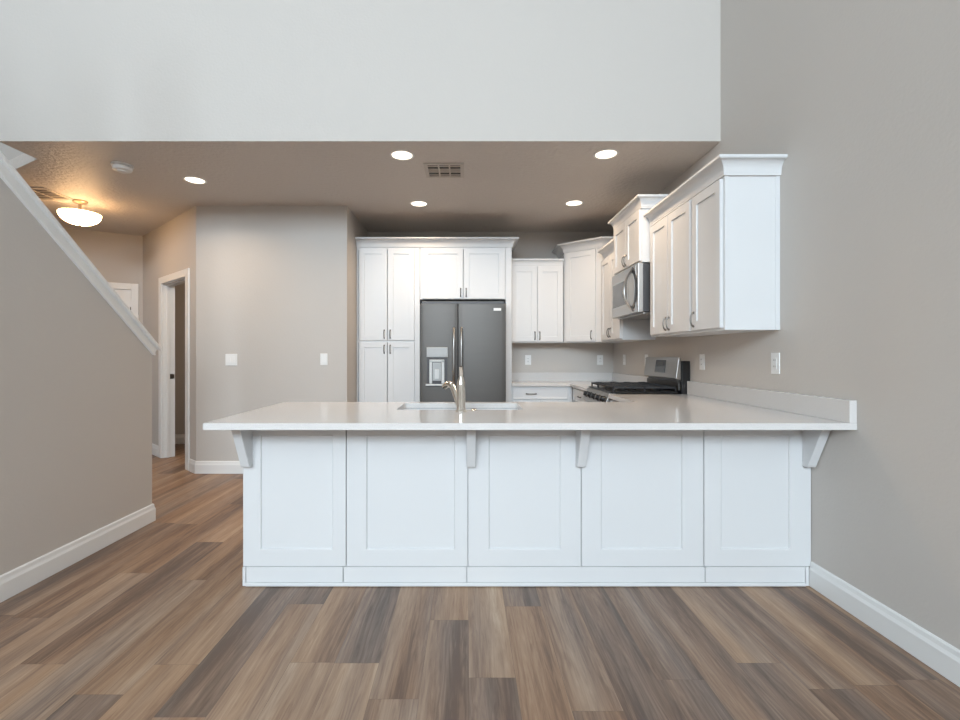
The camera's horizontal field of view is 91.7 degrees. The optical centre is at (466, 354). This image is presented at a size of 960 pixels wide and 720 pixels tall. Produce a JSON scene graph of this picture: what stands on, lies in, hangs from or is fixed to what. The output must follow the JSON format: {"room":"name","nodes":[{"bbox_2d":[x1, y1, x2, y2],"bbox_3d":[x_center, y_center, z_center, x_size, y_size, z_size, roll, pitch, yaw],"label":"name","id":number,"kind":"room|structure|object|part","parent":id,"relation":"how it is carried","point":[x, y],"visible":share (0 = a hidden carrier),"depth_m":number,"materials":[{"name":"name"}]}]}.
{"room":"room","nodes":[
{"label":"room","id":0,"kind":"room"},
{"bbox_2d":[0,142,22,160],"bbox_3d":[-3.653,-2.910,3.917,1.050,2.500,0.316,0,0,39],"label":"wall","id":1,"kind":"structure","parent":0,"point":[9,152],"depth_m":3.97,"materials":[{"name":"grey paint"}]},
{"bbox_2d":[0,178,151,574],"bbox_3d":[-2.402,-0.511,2.035,0.115,3.502,2.870,0,0,0],"label":"wall","id":2,"kind":"structure","parent":0,"point":[76,380],"depth_m":2.66,"materials":[{"name":"grey paint"}]},
{"bbox_2d":[0,503,155,602],"bbox_3d":[-2.394,1.172,2.043,0.132,0.130,2.886,0,0,0],"label":"baseboard","id":3,"kind":"structure","parent":2,"relation":"attached to","point":[17,580],"depth_m":2.74,"materials":[{"name":"white paint"}]},
{"bbox_2d":[0,151,161,354],"bbox_3d":[-2.402,-1.160,2.070,0.175,2.327,2.937,0,0,0],"label":"trim","id":4,"kind":"structure","parent":2,"relation":"attached to","point":[9,174],"depth_m":2.73,"materials":[{"name":"white paint"}]},
{"bbox_2d":[64,228,142,324],"bbox_3d":[-5.269,-0.160,5.583,2.410,2.800,0.120,0,0,-30],"label":"wall","id":5,"kind":"structure","parent":0,"point":[118,257],"depth_m":5.96,"materials":[{"name":"grey paint"}]},
{"bbox_2d":[114,289,130,309],"bbox_3d":[-4.705,0.193,5.852,0.806,2.074,0.095,0,0,-30],"label":"door","id":6,"kind":"structure","parent":5,"relation":"in","point":[125,295],"depth_m":6.02,"materials":[{"name":"white paint"}]},
{"bbox_2d":[108,282,138,319],"bbox_3d":[-4.699,0.156,5.837,0.960,2.162,0.018,0,0,-30],"label":"trim","id":7,"kind":"structure","parent":5,"relation":"attached to","point":[134,288],"depth_m":6.04,"materials":[{"name":"white paint"}]},
{"bbox_2d":[143,206,195,460],"bbox_3d":[-3.538,-0.160,5.568,1.983,2.800,0.156,0,0,40],"label":"wall","id":8,"kind":"structure","parent":0,"point":[170,248],"depth_m":5.42,"materials":[{"name":"grey paint"}]},
{"bbox_2d":[152,443,157,456],"bbox_3d":[-4.004,1.172,5.883,0.702,0.130,0.052,0,0,38],"label":"baseboard","id":9,"kind":"structure","parent":8,"relation":"attached to","point":[154,447],"depth_m":5.74,"materials":[{"name":"white paint"}]},
{"bbox_2d":[162,277,184,457],"bbox_3d":[-3.303,0.189,5.370,0.840,2.097,0.132,0,0,41],"label":"trim","id":10,"kind":"structure","parent":8,"relation":"attached to","point":[168,289],"depth_m":5.62,"materials":[{"name":"white paint"}]},
{"bbox_2d":[158,268,189,470],"bbox_3d":[-3.348,0.153,5.310,1.000,2.167,0.018,0,0,41],"label":"trim","id":11,"kind":"structure","parent":8,"relation":"attached to","point":[185,273],"depth_m":5.03,"materials":[{"name":"white paint"}]},
{"bbox_2d":[175,283,184,433],"bbox_3d":[-2.812,-0.160,6.420,2.876,2.800,0.360,0,0,0],"label":"wall","id":12,"kind":"structure","parent":0,"point":[179,289],"depth_m":6.50,"materials":[{"name":"grey paint"}]},
{"bbox_2d":[175,434,184,443],"bbox_3d":[-2.767,1.172,6.399,2.765,0.130,0.199,0,0,0],"label":"baseboard","id":13,"kind":"structure","parent":12,"relation":"attached to","point":[179,438],"depth_m":6.48,"materials":[{"name":"white paint"}]},
{"bbox_2d":[196,206,367,460],"bbox_3d":[-2.042,-0.160,5.380,1.576,2.800,1.020,0,0,0],"label":"wall","id":14,"kind":"structure","parent":0,"point":[276,286],"depth_m":4.87,"materials":[{"name":"grey paint"}]},
{"bbox_2d":[189,459,242,473],"bbox_3d":[-2.103,1.172,5.062,1.731,0.130,0.416,0,0,0],"label":"baseboard","id":15,"kind":"structure","parent":14,"relation":"attached to","point":[196,467],"depth_m":4.85,"materials":[{"name":"white paint"}]},
{"bbox_2d":[225,354,236,365],"bbox_3d":[-2.461,0.050,4.864,0.122,0.122,0.012,0,0,0],"label":"light switch","id":16,"kind":"object","parent":14,"relation":"attached to","point":[230,359],"visible":1,"depth_m":4.86,"materials":[{"name":"white plastic"}]},
{"bbox_2d":[320,353,327,364],"bbox_3d":[-1.494,0.045,4.864,0.075,0.122,0.012,0,0,0],"label":"light switch","id":17,"kind":"object","parent":14,"relation":"attached to","point":[323,356],"visible":1,"depth_m":4.86,"materials":[{"name":"white plastic"}]},
{"bbox_2d":[0,141,719,235],"bbox_3d":[-2.275,-1.610,5.190,8.250,0.100,3.820,0,0,0],"label":"ceiling","id":18,"kind":"structure","parent":0,"point":[506,186],"depth_m":4.09,"materials":[{"name":"grey paint"}]},
{"bbox_2d":[31,187,73,199],"bbox_3d":[-4.100,-1.555,4.500,0.340,0.010,0.340,0,0,0],"label":"ceiling vent","id":19,"kind":"object","parent":18,"relation":"in","point":[43,193],"visible":0.6,"depth_m":4.52,"materials":[{"name":"beige metal"}]},
{"bbox_2d":[57,199,101,225],"bbox_3d":[-3.920,-1.431,4.720,0.350,0.259,0.350,0,0,0],"label":"flush light","id":20,"kind":"object","parent":18,"relation":"attached to","point":[79,217],"visible":1,"depth_m":4.64,"materials":[{"name":"white glass"}]},
{"bbox_3d":[-3.920,-1.373,4.720,0.350,0.115,0.350,0,0,0],"label":"lamp shade","id":21,"kind":"part","parent":20,"relation":"part of","materials":[{"name":"white glass"}]},
{"bbox_2d":[110,161,133,173],"bbox_3d":[-2.830,-1.530,3.826,0.156,0.060,0.156,0,0,0],"label":"smoke detector","id":22,"kind":"object","parent":18,"relation":"attached to","point":[121,167],"visible":1,"depth_m":3.79,"materials":[{"name":"white plastic"}]},
{"bbox_2d":[182,176,206,183],"bbox_3d":[-2.425,-1.558,4.154,0.192,0.005,0.192,0,0,0],"label":"recessed light","id":23,"kind":"object","parent":18,"relation":"in","point":[191,179],"visible":1,"depth_m":4.15,"materials":[{"name":"white glass"}]},
{"bbox_2d":[390,150,413,160],"bbox_3d":[-0.507,-1.558,3.635,0.192,0.005,0.192,0,0,0],"label":"recessed light","id":24,"kind":"object","parent":18,"relation":"in","point":[403,155],"visible":1,"depth_m":3.63,"materials":[{"name":"white glass"}]},
{"bbox_2d":[410,200,427,206],"bbox_3d":[-0.494,-1.558,4.800,0.192,0.005,0.192,0,0,0],"label":"recessed light","id":25,"kind":"object","parent":18,"relation":"in","point":[418,203],"visible":1,"depth_m":4.79,"materials":[{"name":"white glass"}]},
{"bbox_2d":[423,163,463,177],"bbox_3d":[-0.190,-1.555,3.930,0.330,0.010,0.300,0,0,0],"label":"ceiling vent","id":26,"kind":"object","parent":18,"relation":"in","point":[432,170],"visible":1,"depth_m":3.92,"materials":[{"name":"beige metal"}]},
{"bbox_2d":[565,200,583,205],"bbox_3d":[1.098,-1.558,4.780,0.192,0.005,0.192,0,0,0],"label":"recessed light","id":27,"kind":"object","parent":18,"relation":"in","point":[571,202],"visible":1,"depth_m":4.76,"materials":[{"name":"white glass"}]},
{"bbox_2d":[593,149,618,159],"bbox_3d":[1.079,-1.558,3.617,0.192,0.005,0.192,0,0,0],"label":"recessed light","id":28,"kind":"object","parent":18,"relation":"in","point":[603,154],"visible":1,"depth_m":3.62,"materials":[{"name":"white glass"}]},
{"bbox_2d":[0,0,720,140],"bbox_3d":[-0.785,-2.860,3.460,5.270,2.599,0.120,0,0,0],"label":"wall","id":29,"kind":"structure","parent":0,"point":[71,70],"depth_m":3.40,"materials":[{"name":"grey paint"}]},
{"bbox_2d":[0,444,959,719],"bbox_3d":[-2.225,1.300,0.250,8.350,0.120,14.700,0,0,0],"label":"floor","id":30,"kind":"structure","parent":0,"point":[159,622],"depth_m":1.97,"materials":[{"name":"wood"}]},
{"bbox_2d":[357,247,421,401],"bbox_3d":[-0.892,0.009,5.561,0.715,2.457,0.656,0,0,0],"label":"pantry cabinet","id":31,"kind":"object","parent":30,"relation":"on","point":[388,278],"visible":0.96,"depth_m":5.27,"materials":[{"name":"white paint"}]},
{"bbox_3d":[-1.061,0.491,5.270,0.316,1.272,0.020,0,0,0],"label":"door","id":32,"kind":"part","parent":31,"relation":"part of","materials":[{"name":"white paint"}]},
{"bbox_3d":[-1.061,-0.683,5.270,0.316,1.037,0.020,0,0,0],"label":"door","id":33,"kind":"part","parent":31,"relation":"part of","materials":[{"name":"white paint"}]},
{"bbox_3d":[-0.745,0.491,5.270,0.300,1.272,0.020,0,0,0],"label":"door","id":34,"kind":"part","parent":31,"relation":"part of","materials":[{"name":"white paint"}]},
{"bbox_3d":[-0.745,-0.683,5.270,0.300,1.037,0.020,0,0,0],"label":"door","id":35,"kind":"part","parent":31,"relation":"part of","materials":[{"name":"white paint"}]},
{"bbox_2d":[420,301,505,401],"bbox_3d":[-0.043,0.323,5.391,0.919,1.810,0.939,0,0,0],"label":"refrigerator","id":36,"kind":"object","parent":30,"relation":"on","point":[471,335],"visible":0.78,"depth_m":4.99,"materials":[{"name":"grey metal"}]},
{"bbox_3d":[-0.323,0.205,4.971,0.045,0.100,0.010,0,0,0],"label":"spout","id":37,"kind":"part","parent":36,"relation":"part of","materials":[{"name":"white plastic"}]},
{"bbox_3d":[-0.301,0.295,5.034,0.402,1.690,0.092,0,0,0],"label":"door","id":38,"kind":"part","parent":36,"relation":"part of","materials":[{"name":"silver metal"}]},
{"bbox_3d":[-0.140,0.025,4.960,0.024,0.642,0.077,0,0,0],"label":"handle","id":39,"kind":"part","parent":36,"relation":"part of","materials":[{"name":"silver metal"}]},
{"bbox_3d":[-0.060,0.025,4.960,0.024,0.642,0.077,0,0,0],"label":"handle","id":40,"kind":"part","parent":36,"relation":"part of","materials":[{"name":"silver metal"}]},
{"bbox_3d":[0.162,0.295,5.034,0.510,1.690,0.092,0,0,0],"label":"door","id":41,"kind":"part","parent":36,"relation":"part of","materials":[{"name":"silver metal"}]},
{"bbox_2d":[420,247,511,401],"bbox_3d":[-0.013,0.009,5.561,1.037,2.457,0.656,0,0,0],"label":"tall cabinet","id":42,"kind":"object","parent":30,"relation":"on","point":[446,273],"visible":0.94,"depth_m":5.27,"materials":[{"name":"white paint"}]},
{"bbox_2d":[355,237,518,251],"bbox_3d":[-0.334,-1.268,5.546,1.832,0.098,0.685,0,0,0],"label":"crown molding","id":43,"kind":"structure","parent":42,"relation":"on","point":[360,241],"depth_m":5.26,"materials":[{"name":"white paint"}]},
{"bbox_3d":[-0.274,-0.918,5.270,0.457,0.567,0.020,0,0,0],"label":"door","id":44,"kind":"part","parent":42,"relation":"part of","materials":[{"name":"white paint"}]},
{"bbox_3d":[-0.048,-0.925,5.291,0.967,0.590,0.022,0,0,0],"label":"frame","id":45,"kind":"part","parent":42,"relation":"part of","materials":[{"name":"white paint"}]},
{"bbox_3d":[0.191,-0.918,5.270,0.456,0.567,0.020,0,0,0],"label":"door","id":46,"kind":"part","parent":42,"relation":"part of","materials":[{"name":"white paint"}]},
{"bbox_3d":[0.472,0.009,5.585,0.068,2.457,0.609,0,0,0],"label":"panel","id":47,"kind":"part","parent":42,"relation":"part of","materials":[{"name":"white paint"}]},
{"bbox_2d":[231,409,830,585],"bbox_3d":[0.323,0.797,2.752,3.049,0.880,0.815,0,0,0],"label":"base cabinet","id":48,"kind":"object","parent":30,"relation":"on","point":[321,507],"visible":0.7,"depth_m":2.50,"materials":[{"name":"white paint"}]},
{"bbox_3d":[-1.194,1.187,2.506,0.016,0.101,0.024,0,0,0],"label":"corner post","id":49,"kind":"part","parent":48,"relation":"part of","materials":[{"name":"white paint"}]},
{"bbox_3d":[-0.926,0.746,2.509,0.552,0.776,0.018,0,0,0],"label":"panel","id":50,"kind":"part","parent":48,"relation":"part of","materials":[{"name":"white paint"}]},
{"bbox_3d":[-0.321,0.746,2.509,0.649,0.776,0.018,0,0,0],"label":"panel","id":51,"kind":"part","parent":48,"relation":"part of","materials":[{"name":"white paint"}]},
{"bbox_3d":[0.309,0.746,2.509,0.605,0.776,0.018,0,0,0],"label":"panel","id":52,"kind":"part","parent":48,"relation":"part of","materials":[{"name":"white paint"}]},
{"bbox_3d":[0.313,1.228,2.503,2.996,0.018,0.030,0,0,0],"label":"shoe moulding","id":53,"kind":"part","parent":48,"relation":"part of","materials":[{"name":"white paint"}]},
{"bbox_2d":[203,381,856,429],"bbox_3d":[0.299,0.285,3.026,3.100,0.140,1.634,0,0,0],"label":"countertop","id":54,"kind":"structure","parent":48,"relation":"on","point":[705,406],"depth_m":2.41,"materials":[{"name":"white stone"}]},
{"bbox_2d":[442,366,466,411],"bbox_3d":[-0.076,0.193,2.733,0.066,0.261,0.242,0,0,-28],"label":"faucet","id":55,"kind":"object","parent":54,"relation":"on","point":[458,394],"visible":1,"depth_m":2.64,"materials":[{"name":"silver metal"}]},
{"bbox_3d":[-0.067,0.235,2.711,0.036,0.127,0.129,0,0,-21],"label":"spout","id":56,"kind":"part","parent":55,"relation":"part of","materials":[{"name":"silver metal"}]},
{"bbox_3d":[-0.034,0.095,2.646,0.024,0.066,0.041,0,0,0],"label":"lever","id":57,"kind":"part","parent":55,"relation":"part of","materials":[{"name":"silver metal"}]},
{"bbox_2d":[404,408,516,408],"bbox_3d":[-0.043,0.459,2.940,0.795,0.204,0.410,0,0,0],"label":"sink","id":58,"kind":"object","parent":54,"relation":"in","point":[404,408],"visible":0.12,"depth_m":3.13,"materials":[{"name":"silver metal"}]},
{"bbox_3d":[0.942,0.746,2.509,0.654,0.776,0.018,0,0,0],"label":"panel","id":59,"kind":"part","parent":48,"relation":"part of","materials":[{"name":"white paint"}]},
{"bbox_3d":[1.560,0.746,2.509,0.573,0.776,0.018,0,0,0],"label":"panel","id":60,"kind":"part","parent":48,"relation":"part of","materials":[{"name":"white paint"}]},
{"bbox_3d":[1.822,1.187,2.506,0.018,0.101,0.024,0,0,0],"label":"corner post","id":61,"kind":"part","parent":48,"relation":"part of","materials":[{"name":"white paint"}]},
{"bbox_2d":[512,386,571,401],"bbox_3d":[0.852,0.797,5.571,0.686,0.880,0.636,0,0,0],"label":"base cabinet","id":62,"kind":"object","parent":30,"relation":"on","point":[519,393],"visible":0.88,"depth_m":5.29,"materials":[{"name":"white paint"}]},
{"bbox_3d":[0.833,0.436,5.290,0.629,0.131,0.020,0,0,0],"label":"drawer","id":63,"kind":"part","parent":62,"relation":"part of","materials":[{"name":"white paint"}]},
{"bbox_2d":[573,387,586,401],"bbox_3d":[1.501,0.797,4.931,0.696,0.880,0.727,0,0,0],"label":"base cabinet","id":64,"kind":"object","parent":30,"relation":"on","point":[578,395],"visible":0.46,"depth_m":4.97,"materials":[{"name":"white paint"}]},
{"bbox_2d":[512,373,647,390],"bbox_3d":[1.179,0.289,5.228,1.341,0.133,1.323,0,0,0],"label":"countertop","id":65,"kind":"structure","parent":64,"relation":"on","point":[582,381],"depth_m":5.87,"materials":[{"name":"white stone"}]},
{"bbox_2d":[583,357,689,401],"bbox_3d":[1.479,0.619,4.205,0.730,1.202,0.715,0,0,0],"label":"gas range","id":66,"kind":"object","parent":30,"relation":"on","point":[666,375],"visible":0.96,"depth_m":4.03,"materials":[{"name":"grey metal"}]},
{"bbox_3d":[1.183,0.384,4.205,0.094,0.132,0.715,0,0,0],"label":"control panel","id":67,"kind":"part","parent":66,"relation":"part of","materials":[{"name":"silver metal"}]},
{"bbox_3d":[1.139,0.372,3.937,0.049,0.060,0.060,0,0,0],"label":"knob","id":68,"kind":"part","parent":66,"relation":"part of","materials":[{"name":"black ceramic"}]},
{"bbox_2d":[589,386,677,392],"bbox_3d":[1.467,0.311,4.205,0.554,0.012,0.715,0,0,0],"label":"cooktop","id":69,"kind":"object","parent":66,"relation":"in","point":[596,389],"depth_m":3.99,"materials":[{"name":"black metal"}]},
{"bbox_3d":[1.751,0.113,4.210,0.043,0.189,0.703,0,0,0],"label":"display panel","id":70,"kind":"part","parent":66,"relation":"part of","materials":[{"name":"silver metal"}]},
{"bbox_2d":[368,232,612,401],"bbox_3d":[0.248,-0.160,5.950,3.204,2.800,0.120,0,0,0],"label":"wall","id":71,"kind":"structure","parent":0,"point":[545,357],"depth_m":5.89,"materials":[{"name":"grey paint"}]},
{"bbox_2d":[525,355,530,364],"bbox_3d":[0.771,0.063,5.885,0.075,0.122,0.009,0,0,0],"label":"wall outlet","id":72,"kind":"object","parent":71,"relation":"attached to","point":[527,357],"visible":1,"depth_m":5.88,"materials":[{"name":"white plastic"}]},
{"bbox_2d":[512,259,563,342],"bbox_3d":[0.830,-0.645,5.704,0.641,0.993,0.370,0,0,0],"label":"upper cabinet","id":73,"kind":"object","parent":71,"relation":"attached to","point":[537,284],"visible":0.98,"depth_m":5.54,"materials":[{"name":"white paint"}]},
{"bbox_3d":[0.683,-0.606,5.555,0.300,0.888,0.020,0,0,0],"label":"door","id":74,"kind":"part","parent":73,"relation":"part of","materials":[{"name":"white paint"}]},
{"bbox_3d":[0.830,-1.097,5.542,0.641,0.090,0.045,0,0,0],"label":"crown moulding","id":75,"kind":"part","parent":73,"relation":"part of","materials":[{"name":"white paint"}]},
{"bbox_3d":[0.990,-0.606,5.555,0.298,0.888,0.020,0,0,0],"label":"door","id":76,"kind":"part","parent":73,"relation":"part of","materials":[{"name":"white paint"}]},
{"bbox_2d":[552,236,621,342],"bbox_3d":[1.460,-0.731,5.522,0.779,1.163,0.734,0,0,0],"label":"upper cabinet","id":77,"kind":"object","parent":71,"relation":"attached to","point":[582,261],"visible":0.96,"depth_m":5.39,"materials":[{"name":"white paint"}]},
{"bbox_3d":[1.319,-0.682,5.410,0.372,1.040,0.020,0,0,41],"label":"door","id":78,"kind":"part","parent":77,"relation":"part of","materials":[{"name":"white paint"}]},
{"bbox_3d":[1.402,-1.263,5.456,1.068,0.098,0.338,0,0,41],"label":"crown moulding","id":79,"kind":"part","parent":77,"relation":"part of","materials":[{"name":"white paint"}]},
{"bbox_2d":[597,355,602,364],"bbox_3d":[1.681,0.063,5.885,0.075,0.122,0.009,0,0,0],"label":"wall outlet","id":80,"kind":"object","parent":71,"relation":"attached to","point":[599,357],"visible":1,"depth_m":5.88,"materials":[{"name":"white plastic"}]},
{"bbox_2d":[613,0,959,649],"bbox_3d":[1.910,-1.460,-0.545,0.120,5.400,13.110,0,0,0],"label":"wall","id":81,"kind":"structure","parent":0,"point":[861,98],"depth_m":2.16,"materials":[{"name":"grey paint"}]},
{"bbox_2d":[512,373,647,381],"bbox_3d":[1.179,0.273,5.228,1.341,0.101,1.323,0,0,0],"label":"backsplash","id":82,"kind":"structure","parent":81,"relation":"attached to","point":[618,377],"depth_m":5.87,"materials":[{"name":"white stone"}]},
{"bbox_2d":[623,354,625,364],"bbox_3d":[1.845,0.055,5.470,0.009,0.122,0.075,0,0,0],"label":"wall outlet","id":83,"kind":"object","parent":81,"relation":"attached to","point":[624,355],"visible":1,"depth_m":5.46,"materials":[{"name":"white plastic"}]},
{"bbox_2d":[597,238,655,341],"bbox_3d":[1.648,-0.650,4.904,0.402,1.003,0.678,0,0,0],"label":"upper cabinet","id":84,"kind":"object","parent":81,"relation":"attached to","point":[612,330],"visible":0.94,"depth_m":4.85,"materials":[{"name":"white paint"}]},
{"bbox_3d":[1.484,-1.102,4.869,0.075,0.100,0.600,0,0,0],"label":"crown moulding","id":85,"kind":"part","parent":84,"relation":"part of","materials":[{"name":"white paint"}]},
{"bbox_3d":[1.512,-0.606,5.065,0.020,0.883,0.312,0,0,0],"label":"door","id":86,"kind":"part","parent":84,"relation":"part of","materials":[{"name":"white paint"}]},
{"bbox_3d":[1.512,-0.606,4.744,0.020,0.883,0.314,0,0,0],"label":"door","id":87,"kind":"part","parent":84,"relation":"part of","materials":[{"name":"white paint"}]},
{"bbox_2d":[608,194,668,274],"bbox_3d":[1.622,-1.041,4.209,0.456,0.542,0.812,0,0,0],"label":"upper cabinet","id":88,"kind":"object","parent":81,"relation":"attached to","point":[631,229],"visible":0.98,"depth_m":4.01,"materials":[{"name":"white paint"}]},
{"bbox_3d":[1.440,-0.997,4.379,0.020,0.424,0.332,0,0,0],"label":"door","id":89,"kind":"part","parent":88,"relation":"part of","materials":[{"name":"white paint"}]},
{"bbox_2d":[612,263,649,319],"bbox_3d":[1.603,-0.555,4.209,0.489,0.422,0.698,0,0,0],"label":"microwave","id":90,"kind":"object","parent":88,"relation":"attached to","point":[631,286],"visible":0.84,"depth_m":4.02,"materials":[{"name":"grey metal"}]},
{"bbox_3d":[1.439,-0.561,4.238,0.042,0.410,0.640,0,0,0],"label":"door","id":91,"kind":"part","parent":90,"relation":"part of","materials":[{"name":"silver metal"}]},
{"bbox_3d":[1.394,-0.561,4.030,0.024,0.378,0.112,0,0,-31],"label":"handle","id":92,"kind":"part","parent":90,"relation":"part of","materials":[{"name":"silver metal"}]},
{"bbox_3d":[1.650,-0.351,4.209,0.360,0.015,0.658,0,0,0],"label":"vent panel","id":93,"kind":"part","parent":90,"relation":"part of","materials":[{"name":"silver metal"}]},
{"bbox_3d":[1.439,-0.561,3.888,0.042,0.410,0.056,0,0,0],"label":"control panel","id":94,"kind":"part","parent":90,"relation":"part of","materials":[{"name":"silver metal"}]},
{"bbox_3d":[1.440,-0.997,4.039,0.020,0.424,0.332,0,0,0],"label":"door","id":95,"kind":"part","parent":88,"relation":"part of","materials":[{"name":"white paint"}]},
{"bbox_3d":[1.622,-1.263,4.209,0.456,0.098,0.812,0,0,0],"label":"crown moulding","id":96,"kind":"part","parent":88,"relation":"part of","materials":[{"name":"white paint"}]},
{"bbox_2d":[650,199,733,336],"bbox_3d":[1.663,-0.604,3.490,0.373,0.909,0.709,0,0,0],"label":"upper cabinet","id":97,"kind":"object","parent":81,"relation":"attached to","point":[670,237],"visible":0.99,"depth_m":3.43,"materials":[{"name":"white paint"}]},
{"bbox_3d":[1.512,-0.606,3.659,0.020,0.883,0.327,0,0,0],"label":"door","id":98,"kind":"part","parent":97,"relation":"part of","materials":[{"name":"white paint"}]},
{"bbox_3d":[1.512,-0.606,3.317,0.020,0.883,0.339,0,0,0],"label":"door","id":99,"kind":"part","parent":97,"relation":"part of","materials":[{"name":"white paint"}]},
{"bbox_2d":[699,354,704,369],"bbox_3d":[1.845,0.055,3.660,0.009,0.122,0.075,0,0,0],"label":"wall outlet","id":100,"kind":"object","parent":81,"relation":"attached to","point":[701,356],"visible":1,"depth_m":3.65,"materials":[{"name":"white plastic"}]},
{"bbox_2d":[690,176,779,332],"bbox_3d":[1.663,-0.604,2.942,0.373,0.909,0.380,0,0,0],"label":"upper cabinet","id":101,"kind":"object","parent":81,"relation":"attached to","point":[736,219],"visible":1,"depth_m":2.76,"materials":[{"name":"white paint"}]},
{"bbox_3d":[1.512,-0.606,2.943,0.020,0.883,0.344,0,0,0],"label":"door","id":102,"kind":"part","parent":101,"relation":"part of","materials":[{"name":"white paint"}]},
{"bbox_2d":[644,154,787,226],"bbox_3d":[1.653,-1.109,3.266,0.392,0.100,1.158,0,0,0],"label":"crown molding","id":103,"kind":"structure","parent":101,"relation":"on","point":[722,165],"depth_m":2.78,"materials":[{"name":"white paint"}]},
{"bbox_3d":[1.686,-0.604,2.759,0.326,0.909,0.006,0,0,0],"label":"panel","id":104,"kind":"part","parent":101,"relation":"part of","materials":[{"name":"white paint"}]},
{"bbox_2d":[687,381,856,422],"bbox_3d":[1.831,0.269,3.026,0.035,0.108,1.634,0,0,0],"label":"backsplash","id":105,"kind":"structure","parent":81,"relation":"attached to","point":[837,409],"depth_m":2.67,"materials":[{"name":"white stone"}]},
{"bbox_2d":[771,353,779,373],"bbox_3d":[1.845,0.050,2.790,0.009,0.128,0.075,0,0,0],"label":"wall outlet","id":106,"kind":"object","parent":81,"relation":"attached to","point":[775,357],"visible":1,"depth_m":2.78,"materials":[{"name":"white plastic"}]},
{"bbox_2d":[773,358,776,368],"bbox_3d":[1.842,0.050,2.790,0.003,0.068,0.034,0,0,0],"label":"receptacle","id":107,"kind":"object","parent":106,"relation":"attached to","point":[774,359],"depth_m":2.78,"materials":[{"name":"white plastic"}]},
{"bbox_2d":[809,562,959,686],"bbox_3d":[1.841,1.172,-2.252,0.016,0.130,9.497,0,0,0],"label":"baseboard","id":108,"kind":"structure","parent":81,"relation":"attached to","point":[936,653],"depth_m":2.01,"materials":[{"name":"white paint"}]}
]}

